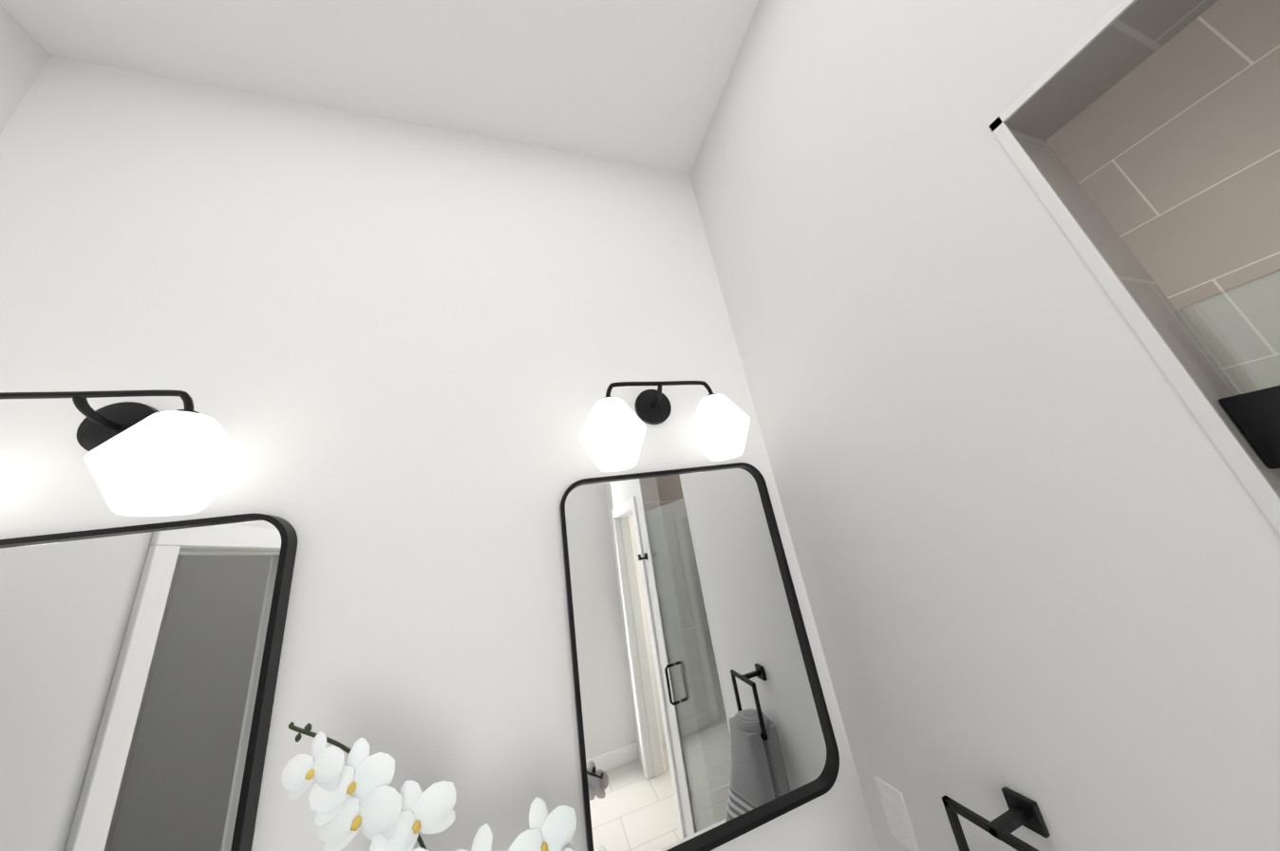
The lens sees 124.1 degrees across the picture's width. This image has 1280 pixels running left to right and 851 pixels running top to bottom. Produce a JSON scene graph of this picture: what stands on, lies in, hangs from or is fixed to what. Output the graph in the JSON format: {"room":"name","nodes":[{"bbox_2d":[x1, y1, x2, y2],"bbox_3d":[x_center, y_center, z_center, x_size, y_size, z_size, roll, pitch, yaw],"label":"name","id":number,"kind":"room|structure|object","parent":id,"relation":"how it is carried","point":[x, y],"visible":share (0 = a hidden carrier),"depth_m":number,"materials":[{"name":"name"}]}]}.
{"room":"bathroom","nodes":[
{"label":"bathroom","id":0,"kind":"room"},
{"bbox_2d":[0,3,50,133],"bbox_3d":[-1.090,0.064,-0.898,0.140,3.450,2.920,-3,-19,-18],"label":"wall","id":1,"kind":"structure","parent":0,"point":[25,54],"depth_m":0.90,"materials":[{"name":"white paint"}]},
{"bbox_2d":[0,0,758,174],"bbox_3d":[-0.013,-2.032,-0.978,5.330,0.100,5.320,-3,-19,-18],"label":"ceiling","id":2,"kind":"structure","parent":0,"point":[640,83],"depth_m":1.10,"materials":[{"name":"white paint"}]},
{"bbox_2d":[0,55,879,850],"bbox_3d":[-0.442,0.522,0.812,5.330,3.450,0.120,-3,-19,-18],"label":"wall","id":3,"kind":"structure","parent":0,"point":[393,357],"depth_m":0.89,"materials":[{"name":"white paint"}]},
{"bbox_2d":[0,389,245,516],"bbox_3d":[-1.073,0.047,0.627,0.516,0.269,0.193,-3,-19,-18],"label":"sconce","id":4,"kind":"object","parent":3,"relation":"attached to","point":[141,460],"visible":0.98,"depth_m":0.63,"materials":[{"name":"white glass"}]},
{"bbox_2d":[0,513,297,850],"bbox_3d":[-1.003,0.597,0.528,0.645,0.835,0.032,-3,-19,-18],"label":"mirror","id":5,"kind":"object","parent":3,"relation":"attached to","point":[139,668],"visible":1,"depth_m":0.61,"materials":[{"name":"black metal"}]},
{"bbox_2d":[579,380,750,471],"bbox_3d":[0.077,-0.020,0.998,0.516,0.269,0.193,-3,-19,-18],"label":"sconce","id":6,"kind":"object","parent":3,"relation":"attached to","point":[612,434],"visible":1,"depth_m":0.95,"materials":[{"name":"white glass"}]},
{"bbox_2d":[560,462,839,850],"bbox_3d":[0.146,0.530,0.899,0.645,0.835,0.032,-3,-19,-18],"label":"mirror","id":7,"kind":"object","parent":3,"relation":"attached to","point":[704,721],"visible":1,"depth_m":0.87,"materials":[{"name":"black metal"}]},
{"bbox_2d":[689,0,1279,850],"bbox_3d":[0.959,-0.056,-0.236,0.140,3.450,2.920,-3,-19,-18],"label":"wall","id":8,"kind":"structure","parent":0,"point":[1035,536],"depth_m":0.62,"materials":[{"name":"white paint"}]},
{"bbox_2d":[874,775,920,850],"bbox_3d":[0.601,0.915,0.799,0.012,0.115,0.070,-3,-19,-18],"label":"electrical outlet","id":9,"kind":"object","parent":8,"relation":"attached to","point":[898,819],"visible":1,"depth_m":0.79,"materials":[{"name":"white plastic"}]},
{"bbox_2d":[941,786,1050,850],"bbox_3d":[0.581,0.867,0.491,0.233,0.467,0.188,-3,-19,-18],"label":"towel ring","id":10,"kind":"object","parent":8,"relation":"attached to","point":[1024,811],"visible":1,"depth_m":0.57,"materials":[{"name":"black metal"}]},
{"bbox_2d":[989,0,1279,535],"bbox_3d":[1.475,0.113,0.533,1.575,3.449,1.700,-3,-19,-18],"label":"shower wall tile","id":11,"kind":"structure","parent":8,"relation":"attached to","point":[1139,141],"depth_m":1.14,"materials":[{"name":"beige tile"}]},
{"bbox_2d":[1174,269,1279,469],"bbox_3d":[0.932,0.639,-0.192,0.135,1.958,0.767,-3,-19,-18],"label":"shower door","id":12,"kind":"structure","parent":8,"relation":"attached to","point":[1254,415],"depth_m":0.41,"materials":[{"name":"clear glass"}]},
{"bbox_3d":[0.534,1.280,-2.071,5.330,0.060,5.320,-3,-19,-18],"label":"floor","id":13,"kind":"structure","parent":0,"visible":0},
{"bbox_3d":[-0.198,1.516,0.117,2.012,1.078,0.580,-3,-19,-18],"label":"bathroom vanity","id":14,"kind":"object","parent":13,"relation":"on","visible":0},
{"bbox_2d":[281,721,606,850],"bbox_3d":[-0.257,0.849,0.532,0.533,0.803,0.132,-3,-19,-18],"label":"orchid","id":15,"kind":"object","parent":14,"relation":"on","point":[351,797],"visible":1,"depth_m":0.53,"materials":[{"name":"white plant"}]}
]}

